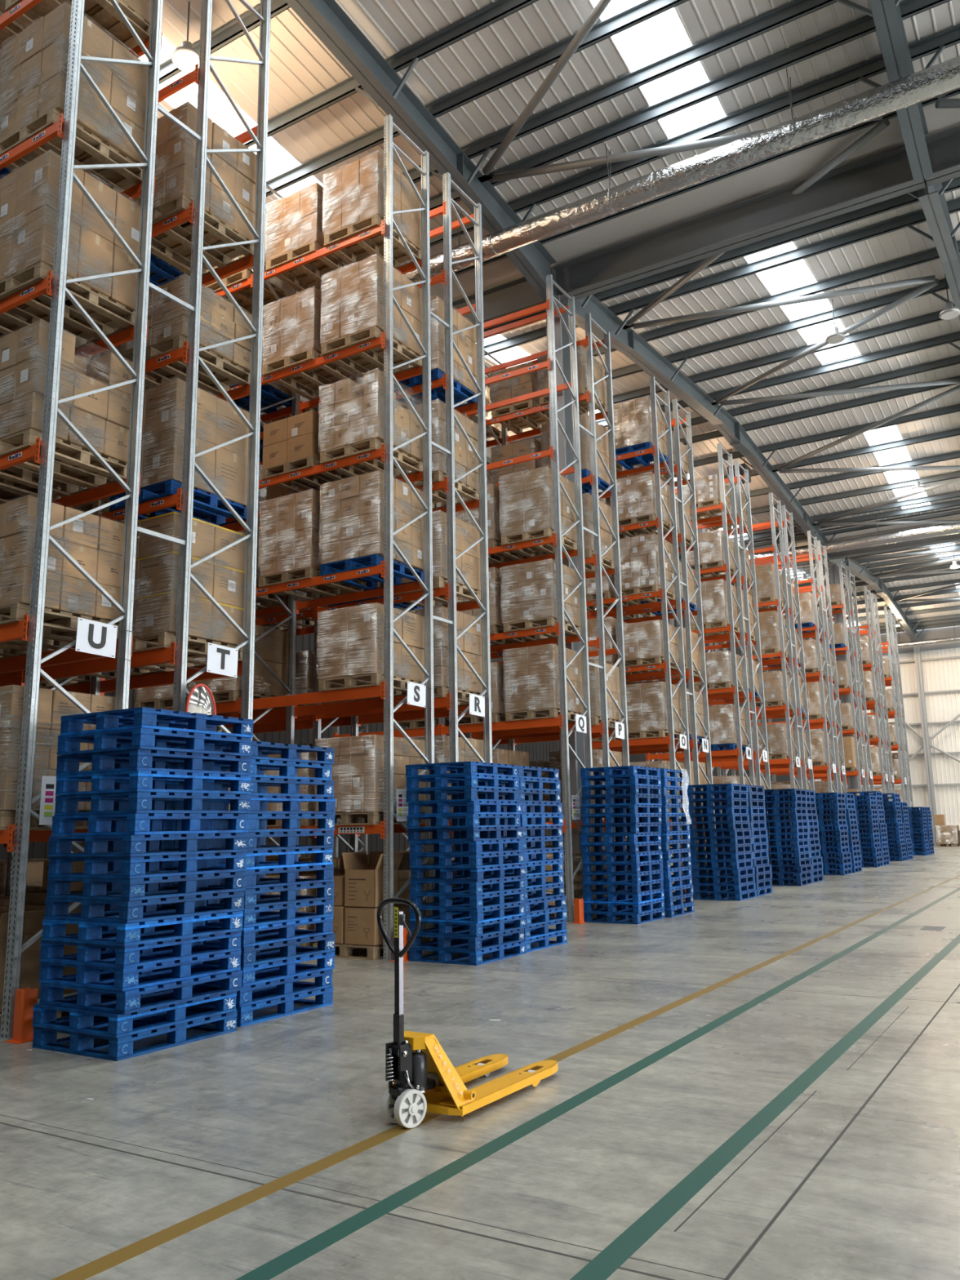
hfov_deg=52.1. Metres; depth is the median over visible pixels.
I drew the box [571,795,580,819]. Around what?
notice
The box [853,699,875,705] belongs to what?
beam
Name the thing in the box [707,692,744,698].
beam
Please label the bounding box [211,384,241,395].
beam
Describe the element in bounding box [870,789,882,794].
load
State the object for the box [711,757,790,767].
beam
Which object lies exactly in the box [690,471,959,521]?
roof purlin
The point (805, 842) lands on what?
pallet
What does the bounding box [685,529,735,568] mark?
load
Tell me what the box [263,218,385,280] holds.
beam
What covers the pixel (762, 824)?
pallet
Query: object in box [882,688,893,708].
load
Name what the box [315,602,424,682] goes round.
load
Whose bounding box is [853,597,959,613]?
roof purlin
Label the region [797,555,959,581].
roof purlin
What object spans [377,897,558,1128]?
truck
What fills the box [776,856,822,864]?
pallet
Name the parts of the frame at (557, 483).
post, post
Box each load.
[0,0,27,48]
[0,1,159,182]
[0,149,140,334]
[0,310,26,335]
[0,319,132,481]
[0,468,58,499]
[0,495,124,634]
[0,684,115,811]
[0,858,48,897]
[0,896,9,906]
[2,648,9,657]
[26,884,42,891]
[40,0,151,41]
[57,476,150,515]
[84,327,155,382]
[109,376,248,517]
[118,273,252,388]
[128,101,256,262]
[132,511,245,654]
[133,665,188,701]
[149,244,190,283]
[186,624,287,696]
[204,240,294,313]
[225,856,279,874]
[226,465,266,518]
[234,335,292,406]
[239,527,273,597]
[257,488,360,588]
[262,287,361,389]
[262,410,360,488]
[264,182,350,288]
[264,388,317,413]
[264,751,316,811]
[265,853,301,857]
[265,871,339,929]
[266,482,306,500]
[271,590,326,605]
[294,650,314,694]
[297,743,312,746]
[297,857,339,871]
[314,734,425,813]
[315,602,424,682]
[318,368,422,472]
[319,470,423,570]
[320,253,422,370]
[322,150,421,260]
[326,581,422,601]
[330,684,342,688]
[333,866,339,871]
[397,716,464,723]
[398,850,426,929]
[399,295,476,401]
[399,398,479,499]
[401,510,480,596]
[404,605,482,693]
[409,734,484,812]
[455,483,524,555]
[457,566,512,629]
[457,662,518,717]
[466,385,502,435]
[488,362,549,426]
[489,437,542,484]
[492,748,530,766]
[493,550,543,563]
[495,633,551,642]
[498,466,577,549]
[499,559,580,626]
[502,643,583,713]
[528,760,551,812]
[535,852,583,905]
[537,345,607,408]
[540,413,609,485]
[543,492,613,564]
[545,844,552,853]
[548,749,622,813]
[581,658,621,720]
[585,546,615,595]
[586,616,627,666]
[598,488,622,533]
[600,424,622,467]
[601,840,626,897]
[609,471,671,531]
[613,395,666,460]
[613,533,675,593]
[615,619,678,662]
[622,760,684,813]
[626,681,683,733]
[626,845,689,891]
[633,433,688,475]
[636,493,691,542]
[640,560,695,604]
[647,688,704,737]
[668,837,708,886]
[670,626,700,670]
[677,760,706,813]
[682,474,729,514]
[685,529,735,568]
[689,578,738,626]
[693,649,742,686]
[697,704,746,746]
[700,482,746,527]
[704,543,751,580]
[706,775,749,813]
[708,589,754,635]
[741,561,783,602]
[741,657,759,691]
[745,610,787,652]
[749,671,791,702]
[749,777,765,789]
[751,723,795,755]
[757,573,795,610]
[765,784,797,813]
[770,781,808,790]
[782,591,818,625]
[785,627,798,658]
[785,639,823,671]
[786,671,803,707]
[793,731,806,757]
[800,681,827,715]
[803,730,831,761]
[807,607,829,633]
[808,780,843,793]
[815,583,845,604]
[819,622,848,644]
[822,648,833,676]
[826,702,856,726]
[828,737,840,764]
[831,660,853,687]
[836,736,859,767]
[842,789,862,795]
[847,630,857,648]
[849,635,873,662]
[849,660,861,691]
[854,708,864,728]
[857,741,868,768]
[859,671,873,697]
[863,714,877,735]
[866,746,884,772]
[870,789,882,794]
[874,657,890,675]
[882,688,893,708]
[885,724,897,742]
[888,752,903,776]
[888,759,900,776]
[891,789,902,802]
[934,825,959,843]
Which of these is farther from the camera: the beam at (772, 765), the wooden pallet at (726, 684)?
the beam at (772, 765)
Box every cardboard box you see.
[0,905,45,1013]
[25,890,83,994]
[41,860,84,892]
[314,906,345,943]
[315,874,344,906]
[339,854,368,874]
[342,851,404,907]
[344,905,397,946]
[395,869,410,933]
[933,814,946,845]
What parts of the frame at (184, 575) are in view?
post, post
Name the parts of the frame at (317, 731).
post, post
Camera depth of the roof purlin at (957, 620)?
59.63 m
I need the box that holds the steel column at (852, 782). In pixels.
[828,564,857,789]
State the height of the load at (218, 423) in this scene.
1.179 m
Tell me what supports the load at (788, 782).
on the wooden pallet
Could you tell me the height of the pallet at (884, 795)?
0.161 m
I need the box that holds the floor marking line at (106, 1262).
[51,874,959,1279]
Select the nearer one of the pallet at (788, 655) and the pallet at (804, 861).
the pallet at (804, 861)
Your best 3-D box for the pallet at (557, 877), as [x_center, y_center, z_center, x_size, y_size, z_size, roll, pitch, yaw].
[0.455,3.362,13.771,1.005,0.161,1.200,-8,-12,31]
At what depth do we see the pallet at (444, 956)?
12.23 m
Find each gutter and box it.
[430,93,959,301]
[672,509,959,562]
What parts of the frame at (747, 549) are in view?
post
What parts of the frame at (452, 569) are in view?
post, post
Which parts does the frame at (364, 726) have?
post, post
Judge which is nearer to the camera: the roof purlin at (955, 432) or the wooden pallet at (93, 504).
the wooden pallet at (93, 504)
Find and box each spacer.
[137,526,185,545]
[149,282,194,311]
[157,104,201,141]
[430,311,448,328]
[431,441,450,454]
[433,615,453,624]
[579,424,593,436]
[583,526,597,537]
[588,662,603,668]
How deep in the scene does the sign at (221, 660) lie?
10.42 m
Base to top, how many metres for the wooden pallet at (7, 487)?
0.162 m
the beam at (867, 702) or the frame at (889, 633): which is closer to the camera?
the beam at (867, 702)
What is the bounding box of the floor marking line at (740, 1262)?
[724,983,959,1279]
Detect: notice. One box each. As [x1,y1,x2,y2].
[39,775,59,824]
[396,788,408,821]
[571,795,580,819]
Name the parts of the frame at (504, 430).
post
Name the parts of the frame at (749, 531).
post, post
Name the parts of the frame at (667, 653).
post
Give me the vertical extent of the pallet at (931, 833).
0.161 m
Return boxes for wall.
[0,462,796,861]
[811,625,959,826]
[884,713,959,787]
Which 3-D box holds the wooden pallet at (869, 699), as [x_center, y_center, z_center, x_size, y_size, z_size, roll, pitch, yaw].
[17.455,2.796,44.785,1.000,0.162,1.200,-8,-13,31]
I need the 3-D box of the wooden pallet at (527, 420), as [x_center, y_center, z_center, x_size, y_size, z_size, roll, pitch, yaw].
[0.989,-4.832,21.422,1.000,0.162,1.200,-7,-12,31]
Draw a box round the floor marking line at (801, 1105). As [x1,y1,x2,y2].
[674,1090,817,1231]
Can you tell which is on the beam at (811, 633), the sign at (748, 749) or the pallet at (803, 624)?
the pallet at (803, 624)
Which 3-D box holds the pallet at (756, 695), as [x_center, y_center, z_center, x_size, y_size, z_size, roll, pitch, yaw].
[7.362,1.564,28.296,1.000,0.161,1.200,-7,-12,31]
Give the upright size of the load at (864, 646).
1.166 m
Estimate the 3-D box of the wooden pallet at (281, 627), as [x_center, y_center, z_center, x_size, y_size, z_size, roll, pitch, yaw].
[-3.938,-0.298,17.366,1.000,0.162,1.200,-8,-13,32]
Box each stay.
[355,56,924,637]
[835,0,959,350]
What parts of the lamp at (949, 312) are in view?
rod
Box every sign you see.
[54,614,131,660]
[191,640,249,679]
[396,680,431,708]
[460,692,488,717]
[569,713,589,733]
[608,720,626,739]
[675,733,688,749]
[697,737,708,752]
[745,746,752,759]
[761,750,768,762]
[795,756,799,767]
[806,759,812,768]
[830,763,835,773]
[841,765,845,774]
[860,768,865,777]
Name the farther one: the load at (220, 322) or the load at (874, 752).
the load at (874, 752)
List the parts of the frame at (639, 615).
post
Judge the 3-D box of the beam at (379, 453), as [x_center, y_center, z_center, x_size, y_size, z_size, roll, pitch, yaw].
[-2.409,-2.457,14.267,2.600,0.225,0.066,-7,-12,31]
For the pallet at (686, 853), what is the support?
on the pallet at (686, 862)
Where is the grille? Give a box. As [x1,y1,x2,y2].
[728,465,743,475]
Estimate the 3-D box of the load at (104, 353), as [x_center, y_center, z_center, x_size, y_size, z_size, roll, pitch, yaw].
[-4.433,-3.498,12.162,1.067,0.865,1.228,-7,-12,31]
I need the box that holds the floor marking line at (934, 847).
[0,847,934,1043]
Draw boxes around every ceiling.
[157,0,959,555]
[791,542,959,585]
[810,567,959,634]
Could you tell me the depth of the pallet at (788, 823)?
25.55 m
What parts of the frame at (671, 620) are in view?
post, post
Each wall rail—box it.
[810,720,959,731]
[834,689,959,701]
[862,783,959,787]
[899,655,959,663]
[905,751,959,755]
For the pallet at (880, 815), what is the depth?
35.36 m
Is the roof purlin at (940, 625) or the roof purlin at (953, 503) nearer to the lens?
the roof purlin at (953, 503)
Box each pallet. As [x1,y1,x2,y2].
[0,9,23,66]
[0,107,142,193]
[0,167,12,178]
[0,261,135,350]
[0,317,22,337]
[0,428,127,497]
[0,469,61,504]
[0,602,119,649]
[0,638,53,659]
[0,810,88,830]
[0,1010,66,1035]
[4,0,150,50]
[31,987,236,1038]
[32,1008,237,1061]
[39,675,90,688]
[39,927,241,968]
[39,946,240,991]
[39,966,242,1014]
[41,908,243,946]
[44,889,244,923]
[46,871,245,901]
[48,832,246,857]
[48,852,246,878]
[51,813,248,835]
[54,791,250,815]
[55,749,250,775]
[55,770,251,795]
[57,728,251,756]
[59,706,253,737]
[71,500,150,524]
[85,662,174,679]
[109,479,246,525]
[122,334,250,395]
[132,631,242,668]
[134,697,235,715]
[143,383,151,389]
[148,253,190,290]
[151,194,253,275]
[171,881,334,908]
[172,831,333,851]
[172,864,333,888]
[173,847,333,870]
[175,813,334,832]
[177,795,335,813]
[178,777,333,797]
[179,740,334,764]
[179,759,332,780]
[186,689,286,711]
[200,985,333,1026]
[202,930,335,967]
[202,948,334,986]
[203,913,333,947]
[203,967,333,1007]
[204,268,289,319]
[204,897,333,927]
[208,383,292,415]
[255,586,288,609]
[255,616,302,631]
[258,566,363,600]
[259,424,263,462]
[261,455,350,493]
[262,347,362,399]
[262,600,328,627]
[266,240,346,292]
[266,408,317,424]
[266,817,360,826]
[269,819,275,825]
[297,702,325,706]
[299,941,339,949]
[312,937,426,959]
[315,812,425,826]
[318,672,424,699]
[320,325,422,379]
[320,437,422,478]
[320,553,423,590]
[324,213,421,268]
[325,698,366,703]
[328,590,422,611]
[393,576,480,607]
[393,719,461,730]
[394,368,477,408]
[395,399,408,408]
[401,685,479,706]
[405,761,518,777]
[405,787,519,803]
[406,774,519,790]
[406,813,520,828]
[408,800,521,815]
[408,826,522,841]
[408,851,524,868]
[408,925,524,951]
[408,938,525,965]
[409,839,524,854]
[409,875,525,895]
[409,888,525,909]
[409,901,524,923]
[409,913,525,937]
[410,863,525,881]
[411,470,479,509]
[457,713,519,724]
[468,415,502,442]
[476,765,559,780]
[477,777,560,791]
[477,790,560,802]
[479,813,563,826]
[480,801,562,814]
[480,826,562,838]
[481,837,563,851]
[482,848,564,863]
[482,871,564,888]
[482,883,564,901]
[483,860,563,875]
[488,538,523,564]
[489,624,525,646]
[491,400,549,434]
[501,528,577,558]
[502,918,566,939]
[503,617,580,640]
[503,895,566,914]
[503,906,567,927]
[503,930,567,952]
[505,708,582,723]
[536,817,551,822]
[539,386,607,416]
[548,912,567,920]
[551,813,604,822]
[574,468,610,494]
[577,549,613,573]
[580,765,660,777]
[580,832,661,844]
[581,775,661,786]
[581,785,661,796]
[581,795,662,805]
[581,804,662,815]
[581,813,662,825]
[581,823,661,834]
[581,842,661,853]
[582,851,662,863]
[582,861,663,873]
[582,870,663,884]
[582,879,663,893]
[582,888,664,903]
[583,897,664,914]
[583,907,665,924]
[586,591,628,611]
[591,715,620,729]
[591,735,631,742]
[603,603,652,620]
[605,662,631,675]
[608,462,622,472]
[611,532,625,542]
[614,768,687,779]
[614,777,688,787]
[614,786,687,796]
[614,795,688,805]
[614,804,688,814]
[614,813,688,823]
[614,822,689,832]
[614,831,690,841]
[614,840,689,851]
[615,441,667,470]
[616,470,633,479]
[616,849,691,860]
[616,857,691,870]
[616,866,691,879]
[617,656,678,673]
[617,875,692,888]
[617,884,693,898]
[617,893,693,907]
[618,513,671,537]
[621,584,675,605]
[621,729,682,740]
[626,671,655,684]
[633,462,688,483]
[640,597,696,615]
[644,665,701,680]
[644,902,694,917]
[655,531,693,547]
[665,734,704,744]
[686,783,748,792]
[687,791,748,799]
[687,806,748,815]
[688,799,748,807]
[688,813,749,822]
[689,498,730,519]
[689,560,735,579]
[689,822,750,830]
[689,829,751,837]
[689,836,752,845]
[689,844,751,853]
[690,620,739,636]
[690,851,753,861]
[690,858,753,869]
[692,866,755,876]
[692,874,755,884]
[693,681,742,694]
[693,881,755,893]
[693,888,756,901]
[700,743,746,751]
[701,513,746,531]
[704,573,750,586]
[708,631,755,644]
[713,785,764,793]
[713,792,764,799]
[713,800,765,807]
[713,807,765,814]
[715,813,766,821]
[715,821,766,828]
[716,828,767,836]
[716,835,768,844]
[717,842,768,851]
[717,849,768,858]
[718,857,768,866]
[719,864,771,873]
[720,871,772,881]
[720,878,772,888]
[720,885,773,896]
[723,688,758,700]
[746,648,787,660]
[749,700,791,708]
[751,595,783,609]
[753,753,795,760]
[757,788,806,795]
[758,604,795,616]
[758,795,807,802]
[758,801,807,808]
[759,808,807,814]
[759,813,808,821]
[759,820,808,827]
[760,826,808,834]
[760,832,808,839]
[760,839,808,846]
[761,654,799,666]
[761,845,809,853]
[761,851,810,859]
[762,857,810,866]
[764,864,812,872]
[764,870,812,879]
[764,876,813,885]
[767,790,815,796]
[767,795,815,802]
[773,801,816,808]
[773,808,817,814]
[773,813,817,820]
[774,820,818,826]
[774,826,819,832]
[774,832,818,839]
[774,838,819,845]
[775,844,821,851]
[775,850,820,857]
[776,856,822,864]
[777,862,823,870]
[777,868,823,876]
[777,874,823,883]
[785,622,819,633]
[786,667,823,678]
[791,714,827,721]
[796,629,829,639]
[812,760,831,766]
[814,792,845,798]
[814,808,846,814]
[815,793,854,799]
[815,797,845,804]
[815,798,854,804]
[815,803,846,808]
[816,804,855,808]
[817,600,842,611]
[817,808,856,814]
[817,813,846,820]
[817,813,857,819]
[817,819,846,825]
[817,819,857,824]
[817,829,858,835]
[817,830,848,836]
[818,824,857,830]
[818,825,848,831]
[818,835,848,841]
[818,835,858,840]
[819,840,848,847]
[819,840,859,845]
[820,844,860,851]
[820,846,849,853]
[820,850,861,857]
[820,851,851,858]
[822,643,849,652]
[822,855,862,862]
[822,857,851,864]
[822,860,861,867]
[822,862,852,869]
[822,866,862,872]
[822,867,852,875]
[826,725,853,731]
[832,684,853,692]
[844,767,860,771]
[846,791,882,795]
[853,697,874,702]
[853,795,875,799]
[853,809,877,814]
[854,800,876,804]
[854,804,876,809]
[856,813,878,819]
[857,660,870,668]
[857,734,877,739]
[857,818,878,823]
[857,823,879,828]
[857,828,879,833]
[857,832,879,838]
[858,837,879,843]
[859,842,880,848]
[860,847,882,853]
[861,851,882,857]
[861,856,883,862]
[861,861,883,867]
[862,795,882,800]
[862,800,883,804]
[862,804,884,809]
[862,818,884,823]
[864,809,884,814]
[864,813,884,818]
[865,823,886,828]
[866,827,886,832]
[866,832,887,837]
[866,836,888,842]
[866,841,887,846]
[867,772,880,775]
[868,845,888,851]
[868,850,888,856]
[869,793,899,797]
[869,855,889,861]
[869,859,889,865]
[870,707,893,712]
[873,742,897,746]
[874,674,890,680]
[882,797,900,801]
[882,801,900,806]
[882,809,902,814]
[883,805,901,810]
[884,813,902,818]
[884,818,902,822]
[884,822,903,826]
[886,826,904,831]
[886,831,904,835]
[887,835,904,839]
[887,839,905,844]
[887,843,906,848]
[888,802,907,806]
[888,806,907,810]
[888,847,906,852]
[888,851,906,857]
[888,855,907,861]
[889,809,908,814]
[889,813,908,817]
[889,817,908,822]
[891,822,909,826]
[892,826,910,831]
[892,830,910,835]
[892,834,911,839]
[893,838,911,843]
[893,842,912,847]
[893,846,912,851]
[894,850,912,855]
[895,854,913,859]
[902,817,926,822]
[906,810,926,814]
[907,806,926,810]
[907,807,929,810]
[908,813,926,817]
[908,813,931,817]
[908,817,932,821]
[909,821,926,825]
[909,825,927,829]
[910,828,927,832]
[910,831,933,835]
[910,832,928,836]
[910,835,928,840]
[911,840,928,844]
[911,843,928,848]
[911,847,929,851]
[912,850,929,855]
[915,810,931,813]
[915,821,932,825]
[916,825,932,828]
[916,828,933,832]
[917,835,933,839]
[917,839,933,843]
[918,842,933,847]
[919,846,933,850]
[919,849,934,854]
[937,843,959,846]
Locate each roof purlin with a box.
[159,0,290,84]
[265,0,836,233]
[429,0,951,210]
[429,24,959,246]
[453,87,959,275]
[484,176,959,338]
[484,197,959,355]
[486,240,959,386]
[496,331,959,446]
[507,309,958,431]
[604,278,949,381]
[665,355,959,431]
[672,507,959,559]
[675,427,959,488]
[678,490,959,544]
[679,375,959,445]
[680,499,959,546]
[688,404,959,467]
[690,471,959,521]
[735,551,959,586]
[742,450,959,497]
[781,543,959,573]
[794,568,959,594]
[796,540,959,566]
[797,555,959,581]
[798,561,959,586]
[805,622,959,639]
[828,605,959,623]
[847,613,959,627]
[851,578,959,596]
[852,587,959,605]
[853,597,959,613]
[859,617,959,631]
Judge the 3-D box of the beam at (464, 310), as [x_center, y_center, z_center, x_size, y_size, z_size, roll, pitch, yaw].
[-1.086,-5.455,17.116,2.600,0.225,0.066,-7,-12,31]
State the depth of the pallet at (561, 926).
13.39 m
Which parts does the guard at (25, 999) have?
plate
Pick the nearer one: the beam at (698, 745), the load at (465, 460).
the load at (465, 460)
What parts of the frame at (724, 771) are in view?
post, post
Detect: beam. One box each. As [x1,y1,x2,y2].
[0,0,42,30]
[0,112,63,169]
[0,270,53,314]
[0,437,41,470]
[0,613,29,642]
[0,634,133,674]
[0,671,18,687]
[0,824,14,851]
[17,641,175,685]
[29,829,88,841]
[44,682,90,693]
[51,473,140,507]
[74,320,148,359]
[96,488,181,521]
[99,661,242,695]
[120,175,155,199]
[128,31,162,57]
[144,341,187,373]
[151,201,193,237]
[158,62,199,102]
[164,697,241,713]
[201,254,253,286]
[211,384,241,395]
[214,273,253,297]
[215,383,249,402]
[216,715,313,728]
[217,707,286,719]
[218,519,246,532]
[225,511,261,522]
[234,125,257,143]
[253,680,384,710]
[253,716,351,733]
[254,607,315,625]
[255,560,384,596]
[255,604,288,617]
[258,444,384,488]
[259,431,263,439]
[260,406,292,422]
[261,332,384,385]
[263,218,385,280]
[266,821,384,839]
[284,626,314,635]
[293,695,411,719]
[296,580,423,614]
[299,365,422,413]
[311,820,451,838]
[313,693,449,721]
[315,583,448,619]
[317,373,446,413]
[333,724,439,737]
[358,705,472,726]
[393,823,425,832]
[395,259,421,274]
[395,471,422,483]
[411,733,465,737]
[414,476,447,492]
[416,269,444,288]
[429,201,445,218]
[429,213,474,238]
[431,499,479,512]
[439,714,562,735]
[443,600,480,611]
[452,125,959,327]
[453,401,477,413]
[455,303,475,315]
[466,382,571,417]
[471,722,575,738]
[483,298,549,328]
[484,305,570,337]
[484,335,588,374]
[484,357,550,385]
[485,390,589,426]
[485,438,502,447]
[486,446,553,471]
[488,533,555,555]
[488,549,577,568]
[489,622,559,640]
[489,635,580,652]
[489,637,599,658]
[491,722,603,740]
[492,738,508,745]
[494,466,574,486]
[504,339,608,369]
[506,411,607,444]
[512,819,565,832]
[514,728,615,745]
[571,822,587,828]
[581,473,592,484]
[584,554,596,565]
[585,568,614,578]
[586,588,662,606]
[586,600,675,617]
[586,600,685,619]
[587,648,617,657]
[591,734,670,748]
[591,740,679,751]
[598,490,611,499]
[608,444,654,462]
[609,464,677,484]
[612,531,671,546]
[614,738,693,751]
[616,461,667,477]
[618,517,658,532]
[618,669,679,679]
[621,744,702,754]
[622,610,697,623]
[625,661,666,672]
[625,669,689,682]
[626,676,701,684]
[646,747,738,760]
[662,751,746,760]
[664,417,675,427]
[664,533,681,542]
[665,417,687,427]
[666,479,689,486]
[675,474,744,490]
[675,476,737,494]
[678,546,693,552]
[689,502,722,514]
[690,514,733,525]
[690,516,739,529]
[690,751,755,760]
[692,624,730,634]
[693,564,727,575]
[693,574,736,582]
[694,523,959,577]
[694,685,734,694]
[697,632,740,640]
[698,633,747,644]
[698,640,757,650]
[698,754,763,762]
[702,697,761,705]
[707,691,751,701]
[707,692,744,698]
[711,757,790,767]
[720,516,789,531]
[720,760,795,769]
[721,526,749,534]
[723,759,803,769]
[724,575,743,583]
[728,520,784,535]
[734,762,808,771]
[744,703,786,711]
[745,712,804,720]
[746,545,774,554]
[746,651,782,659]
[746,708,792,715]
[749,554,780,562]
[749,555,786,566]
[750,708,799,716]
[751,717,824,728]
[752,599,778,607]
[754,657,788,664]
[754,764,827,773]
[755,554,820,566]
[756,657,795,666]
[756,663,800,671]
[758,606,784,612]
[760,551,824,561]
[764,766,832,774]
[769,765,837,774]
[775,768,840,776]
[782,603,843,614]
[782,607,791,614]
[791,721,828,726]
[792,577,812,584]
[792,720,834,728]
[792,724,838,730]
[793,585,816,591]
[794,586,822,593]
[794,769,857,777]
[795,625,816,631]
[796,631,820,636]
[796,631,826,639]
[798,671,820,677]
[800,675,825,681]
[800,675,830,683]
[801,771,866,779]
[801,773,862,777]
[808,773,868,780]
[821,774,882,781]
[825,686,850,692]
[826,608,847,614]
[826,728,854,733]
[828,731,857,736]
[829,645,847,651]
[833,690,854,695]
[835,650,850,655]
[846,777,902,784]
[847,624,868,630]
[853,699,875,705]
[853,702,878,707]
[855,629,871,633]
[855,630,875,635]
[857,737,879,742]
[858,662,871,667]
[858,666,874,670]
[862,706,884,710]
[862,710,895,715]
[870,744,898,748]
[877,641,888,645]
[880,676,892,680]
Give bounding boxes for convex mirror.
[184,683,216,728]
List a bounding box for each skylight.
[137,36,324,199]
[484,333,599,413]
[591,0,725,137]
[674,473,747,537]
[745,241,860,363]
[863,425,930,508]
[930,543,955,547]
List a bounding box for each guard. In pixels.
[4,986,38,1044]
[391,927,408,961]
[572,897,586,924]
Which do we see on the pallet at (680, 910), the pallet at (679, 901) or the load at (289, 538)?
the pallet at (679, 901)
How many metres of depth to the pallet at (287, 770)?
9.29 m
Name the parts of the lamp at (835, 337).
rod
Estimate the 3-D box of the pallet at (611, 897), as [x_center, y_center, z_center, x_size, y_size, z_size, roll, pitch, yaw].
[2.505,4.433,17.010,1.005,0.161,1.200,-7,-12,30]
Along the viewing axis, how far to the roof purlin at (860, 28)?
15.95 m
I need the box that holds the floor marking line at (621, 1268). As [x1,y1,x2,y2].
[0,1122,675,1279]
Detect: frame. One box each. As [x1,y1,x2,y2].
[0,0,163,1039]
[4,672,101,897]
[128,667,133,708]
[172,0,271,831]
[252,184,301,874]
[311,392,358,871]
[332,724,368,857]
[381,114,435,960]
[400,604,410,851]
[436,401,471,820]
[442,172,492,924]
[484,350,515,751]
[545,294,585,853]
[546,274,596,922]
[584,312,629,857]
[638,613,662,839]
[648,376,693,897]
[661,608,682,838]
[671,398,715,895]
[697,524,720,776]
[707,528,735,776]
[716,443,759,877]
[733,459,770,844]
[737,542,764,777]
[749,555,776,782]
[768,492,802,789]
[781,505,814,790]
[807,530,838,792]
[817,540,847,793]
[838,561,866,795]
[846,569,874,818]
[863,586,889,800]
[871,592,895,800]
[884,606,908,807]
[889,611,913,807]
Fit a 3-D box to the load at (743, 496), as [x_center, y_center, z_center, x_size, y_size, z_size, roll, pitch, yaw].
[7.261,-4.024,29.355,1.083,0.964,1.226,-7,-12,31]
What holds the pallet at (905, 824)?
on the pallet at (907, 828)
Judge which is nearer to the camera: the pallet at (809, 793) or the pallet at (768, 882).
the pallet at (768, 882)
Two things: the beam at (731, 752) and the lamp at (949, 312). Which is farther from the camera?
the beam at (731, 752)
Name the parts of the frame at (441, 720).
post, post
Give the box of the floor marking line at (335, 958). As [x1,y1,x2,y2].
[334,958,959,1003]
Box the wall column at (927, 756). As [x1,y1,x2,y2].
[913,645,937,844]
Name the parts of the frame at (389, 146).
post, post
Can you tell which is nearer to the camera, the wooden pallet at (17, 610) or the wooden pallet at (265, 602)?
the wooden pallet at (17, 610)
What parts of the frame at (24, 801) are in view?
post, post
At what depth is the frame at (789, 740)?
31.38 m
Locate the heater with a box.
[727,452,751,485]
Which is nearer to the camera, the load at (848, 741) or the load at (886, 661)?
the load at (848, 741)
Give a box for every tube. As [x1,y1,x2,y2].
[477,0,611,182]
[492,115,883,182]
[622,118,889,329]
[633,275,935,328]
[711,278,939,404]
[720,378,959,405]
[771,384,959,471]
[779,465,959,473]
[812,520,959,526]
[817,476,959,524]
[848,552,879,559]
[853,548,959,559]
[871,556,959,576]
[878,569,959,577]
[893,582,959,601]
[898,598,959,601]
[935,98,959,108]
[937,88,957,98]
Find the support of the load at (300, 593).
on the wooden pallet at (308, 622)
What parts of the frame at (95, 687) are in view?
post, post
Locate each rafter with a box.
[284,0,557,302]
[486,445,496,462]
[563,295,830,559]
[827,556,917,640]
[868,0,933,182]
[918,182,959,320]
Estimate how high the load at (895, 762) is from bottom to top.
0.822 m
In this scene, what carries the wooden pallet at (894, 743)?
on the beam
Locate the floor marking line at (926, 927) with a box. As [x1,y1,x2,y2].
[920,925,946,930]
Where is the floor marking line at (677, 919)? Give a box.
[676,919,953,929]
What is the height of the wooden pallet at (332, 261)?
0.162 m
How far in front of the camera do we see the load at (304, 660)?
15.86 m
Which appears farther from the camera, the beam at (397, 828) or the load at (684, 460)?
the load at (684, 460)
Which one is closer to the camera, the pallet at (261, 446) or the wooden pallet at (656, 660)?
the pallet at (261, 446)
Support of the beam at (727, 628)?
attached to the frame at (721, 464)
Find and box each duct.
[403,55,959,283]
[748,518,959,563]
[877,622,959,648]
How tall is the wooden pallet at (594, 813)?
0.162 m
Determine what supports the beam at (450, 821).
attached to the frame at (317, 731)
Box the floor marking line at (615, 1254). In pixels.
[569,933,959,1279]
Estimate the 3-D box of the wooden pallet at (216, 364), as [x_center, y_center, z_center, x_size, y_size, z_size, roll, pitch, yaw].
[-3.404,-3.120,11.475,1.000,0.162,1.200,-7,-12,30]
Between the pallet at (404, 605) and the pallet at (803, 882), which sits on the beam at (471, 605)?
the pallet at (404, 605)
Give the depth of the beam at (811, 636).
37.02 m
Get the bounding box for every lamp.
[171,1,199,71]
[800,565,808,580]
[826,298,845,343]
[911,470,924,492]
[938,273,959,319]
[950,553,959,568]
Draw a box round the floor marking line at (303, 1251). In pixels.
[235,887,959,1279]
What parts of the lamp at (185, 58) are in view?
rod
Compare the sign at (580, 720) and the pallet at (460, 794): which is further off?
the sign at (580, 720)
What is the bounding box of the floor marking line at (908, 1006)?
[847,1006,908,1070]
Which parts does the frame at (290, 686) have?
post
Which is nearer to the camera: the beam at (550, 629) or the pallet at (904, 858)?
the beam at (550, 629)
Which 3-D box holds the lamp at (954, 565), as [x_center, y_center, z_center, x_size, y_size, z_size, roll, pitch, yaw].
[21.396,-3.774,44.306,0.440,1.035,0.440,-7,-12,31]
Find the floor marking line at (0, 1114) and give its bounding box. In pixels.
[0,1114,724,1279]
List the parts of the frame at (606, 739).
post, post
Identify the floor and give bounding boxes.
[0,844,959,1279]

